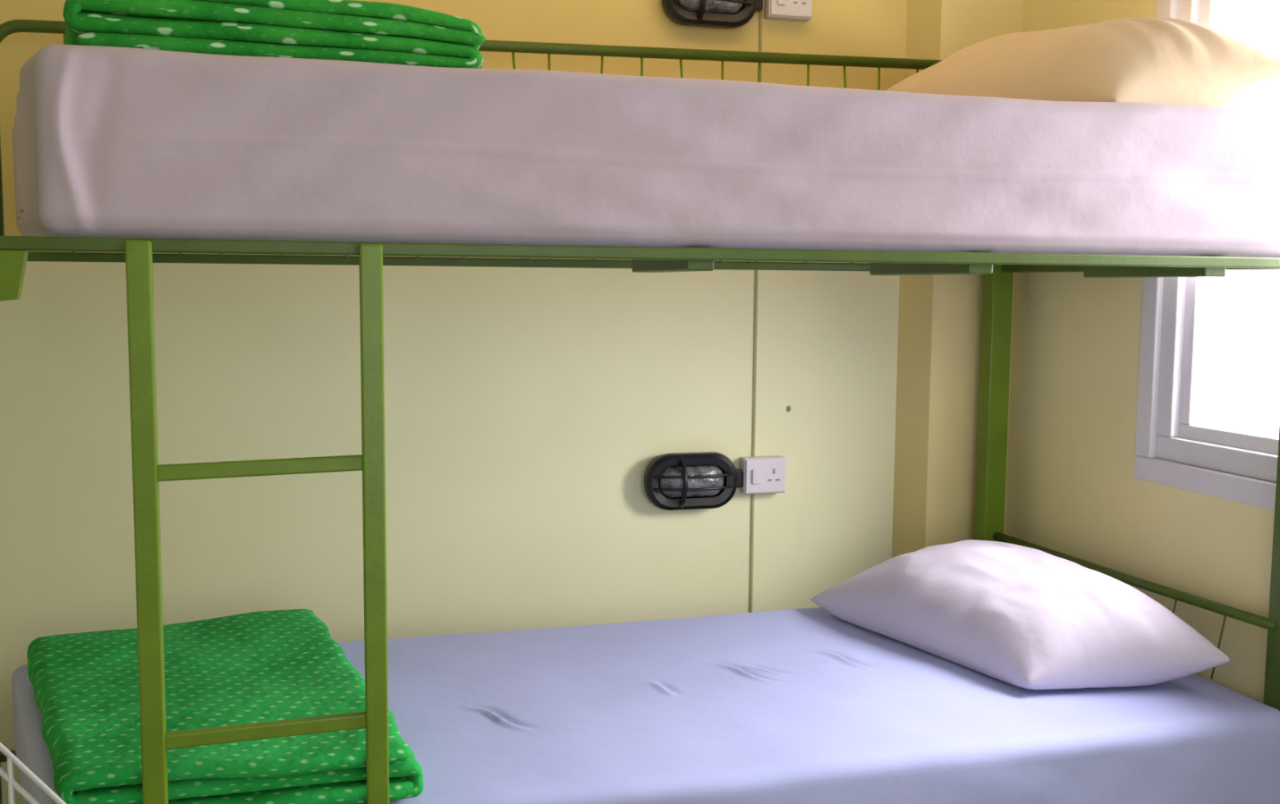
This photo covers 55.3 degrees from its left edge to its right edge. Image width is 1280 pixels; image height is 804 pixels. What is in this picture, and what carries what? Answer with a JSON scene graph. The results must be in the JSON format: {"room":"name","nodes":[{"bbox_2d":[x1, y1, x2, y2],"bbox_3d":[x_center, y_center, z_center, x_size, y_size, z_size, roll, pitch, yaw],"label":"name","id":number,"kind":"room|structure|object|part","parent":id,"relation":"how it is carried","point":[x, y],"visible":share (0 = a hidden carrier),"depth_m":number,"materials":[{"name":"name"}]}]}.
{"room":"hostel dormitory room","nodes":[
{"label":"hostel dormitory room","id":0,"kind":"room"},
{"bbox_2d":[0,0,906,803],"bbox_3d":[-0.854,-0.229,2.743,3.900,2.450,0.080,-1,6,-15],"label":"wall","id":1,"kind":"structure","parent":0,"point":[527,410],"depth_m":2.85,"materials":[{"name":"paint"}]},
{"bbox_2d":[644,452,742,510],"bbox_3d":[0.136,0.194,2.977,0.254,0.140,0.080,-1,6,-15],"label":"wall lamp","id":2,"kind":"object","parent":1,"relation":"attached to","point":[694,480],"visible":1,"depth_m":2.96,"materials":[{"name":"black plastic"}]},
{"bbox_2d":[661,0,763,28],"bbox_3d":[0.176,-0.956,2.876,0.254,0.140,0.080,-1,6,-15],"label":"wall lamp","id":3,"kind":"object","parent":1,"relation":"attached to","point":[723,14],"visible":1,"depth_m":2.87,"materials":[{"name":"black plastic"}]},
{"bbox_2d":[749,9,762,613],"bbox_3d":[0.286,-0.246,3.015,0.007,2.450,0.004,-1,6,-15],"label":"trim","id":4,"kind":"structure","parent":1,"relation":"attached to","point":[761,11],"depth_m":3.04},
{"bbox_2d":[739,455,786,493],"bbox_3d":[0.308,0.182,3.041,0.112,0.090,0.047,-1,6,-15],"label":"wall socket","id":5,"kind":"object","parent":1,"relation":"attached to","point":[761,474],"visible":1,"depth_m":3.02,"materials":[{"name":"white plastic"}]},
{"bbox_2d":[751,469,759,484],"bbox_3d":[0.286,0.184,3.014,0.020,0.036,0.007,-1,6,-15],"label":"switch","id":6,"kind":"object","parent":5,"relation":"attached to","point":[755,473],"depth_m":3.01,"materials":[{"name":"white plastic"}]},
{"bbox_2d":[764,0,812,22],"bbox_3d":[0.360,-0.969,2.943,0.112,0.090,0.047,-1,6,-15],"label":"wall socket","id":7,"kind":"object","parent":1,"relation":"attached to","point":[779,10],"visible":1,"depth_m":2.93,"materials":[{"name":"white plastic"}]},
{"bbox_2d":[777,0,785,4],"bbox_3d":[0.338,-0.967,2.916,0.020,0.036,0.007,-1,6,-15],"label":"switch","id":8,"kind":"object","parent":7,"relation":"attached to","point":[779,2],"depth_m":2.91,"materials":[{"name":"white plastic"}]},
{"bbox_2d":[891,0,1023,558],"bbox_3d":[0.805,-0.251,3.115,0.273,2.450,0.090,-1,6,-15],"label":"pillar","id":9,"kind":"structure","parent":1,"relation":"attached to","point":[940,316],"depth_m":3.09,"materials":[{"name":"paint"}]},
{"bbox_2d":[1004,0,1274,702],"bbox_3d":[1.459,-0.085,1.429,0.080,2.450,3.704,-1,6,-15],"label":"wall","id":10,"kind":"structure","parent":0,"point":[1072,488],"depth_m":2.75,"materials":[{"name":"paint"}]},
{"bbox_2d":[1133,0,1279,510],"bbox_3d":[1.275,-0.420,2.055,0.079,1.285,1.165,-1,6,-15],"label":"window","id":11,"kind":"structure","parent":10,"relation":"in","point":[1175,446],"depth_m":2.54,"materials":[{"name":"white plastic"}]},
{"bbox_3d":[-0.363,1.196,1.064,3.900,0.060,3.900,-1,6,-15],"label":"floor","id":12,"kind":"structure","parent":0,"visible":0},
{"bbox_2d":[0,742,66,803],"bbox_3d":[-0.789,0.687,1.078,1.573,0.940,0.562,-1,6,-15],"label":"drying rack","id":13,"kind":"object","parent":12,"relation":"on","point":[11,758],"visible":1,"depth_m":1.36,"materials":[{"name":"grey metal"}]},
{"bbox_3d":[-0.505,0.667,1.442,0.760,0.911,0.006,-1,6,-15],"label":"leg","id":14,"kind":"part","parent":13,"relation":"part of","materials":[{"name":"grey metal"}]},
{"bbox_2d":[0,19,1279,803],"bbox_3d":[-0.072,0.141,2.305,2.404,1.809,0.992,-1,6,-15],"label":"bunk bed","id":15,"kind":"object","parent":12,"relation":"on","point":[997,268],"visible":0.73,"depth_m":1.74,"materials":[{"name":"green paint"}]},
{"bbox_3d":[-1.337,0.346,2.466,0.045,1.350,0.045,-1,6,-15],"label":"post","id":16,"kind":"part","parent":15,"relation":"part of","materials":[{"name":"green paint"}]},
{"bbox_3d":[-0.663,0.444,1.664,0.031,1.318,0.022,-1,6,-15],"label":"ladder rail","id":17,"kind":"part","parent":15,"relation":"part of","materials":[{"name":"green metal"}]},
{"bbox_3d":[-0.376,0.439,1.744,0.031,1.318,0.022,-1,6,-15],"label":"ladder rail","id":18,"kind":"part","parent":15,"relation":"part of","materials":[{"name":"green metal"}]},
{"bbox_3d":[-0.194,-0.558,2.684,2.247,0.491,0.023,-1,6,-15],"label":"guard rail","id":19,"kind":"part","parent":15,"relation":"part of","materials":[{"name":"green paint"}]},
{"bbox_2d":[11,607,1279,803],"bbox_3d":[-0.031,0.639,2.349,2.311,0.203,0.911,-1,6,-15],"label":"mattress","id":20,"kind":"object","parent":15,"relation":"on","point":[813,705],"visible":0.65,"depth_m":2.17,"materials":[{"name":"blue fabric"}]},
{"bbox_2d":[26,608,423,803],"bbox_3d":[-0.749,0.514,2.086,0.563,0.085,0.885,-2,6,-24],"label":"folded blanket","id":21,"kind":"object","parent":20,"relation":"on","point":[282,664],"visible":0.85,"depth_m":1.95,"materials":[{"name":"green fabric"}]},
{"bbox_2d":[809,539,1232,689],"bbox_3d":[0.753,0.424,2.567,0.530,0.193,0.750,-1,6,-15],"label":"pillow","id":22,"kind":"object","parent":20,"relation":"on","point":[1018,615],"visible":1,"depth_m":2.42,"materials":[{"name":"fabric"}]},
{"bbox_2d":[12,44,1279,257],"bbox_3d":[-0.003,-0.402,2.256,2.270,0.255,0.910,-1,6,-15],"label":"mattress","id":23,"kind":"object","parent":15,"relation":"on","point":[108,141],"visible":1,"depth_m":1.79,"materials":[{"name":"fabric"}]},
{"bbox_2d":[62,0,485,68],"bbox_3d":[-0.579,-0.557,1.916,0.643,0.107,0.440,-1,6,-15],"label":"folded blanket","id":24,"kind":"object","parent":23,"relation":"on","point":[349,30],"visible":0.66,"depth_m":1.73,"materials":[{"name":"green fabric"}]},
{"bbox_2d":[885,17,1279,108],"bbox_3d":[0.785,-0.654,2.435,0.610,0.228,0.740,-1,6,-15],"label":"pillow","id":25,"kind":"object","parent":23,"relation":"on","point":[1139,60],"visible":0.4,"depth_m":2.21,"materials":[{"name":"white fabric"}]},
{"bbox_3d":[0.882,0.097,3.057,0.056,1.770,0.050,-1,6,-15],"label":"post","id":26,"kind":"part","parent":15,"relation":"part of","materials":[{"name":"green metal"}]},
{"bbox_3d":[1.025,0.373,2.666,0.027,0.019,0.886,-1,6,-19],"label":"head rail","id":27,"kind":"part","parent":15,"relation":"part of","materials":[{"name":"green metal"}]},
{"bbox_3d":[1.183,0.403,2.247,0.026,1.318,0.045,-1,6,-15],"label":"post","id":28,"kind":"part","parent":15,"relation":"part of","materials":[{"name":"green metal"}]}
]}

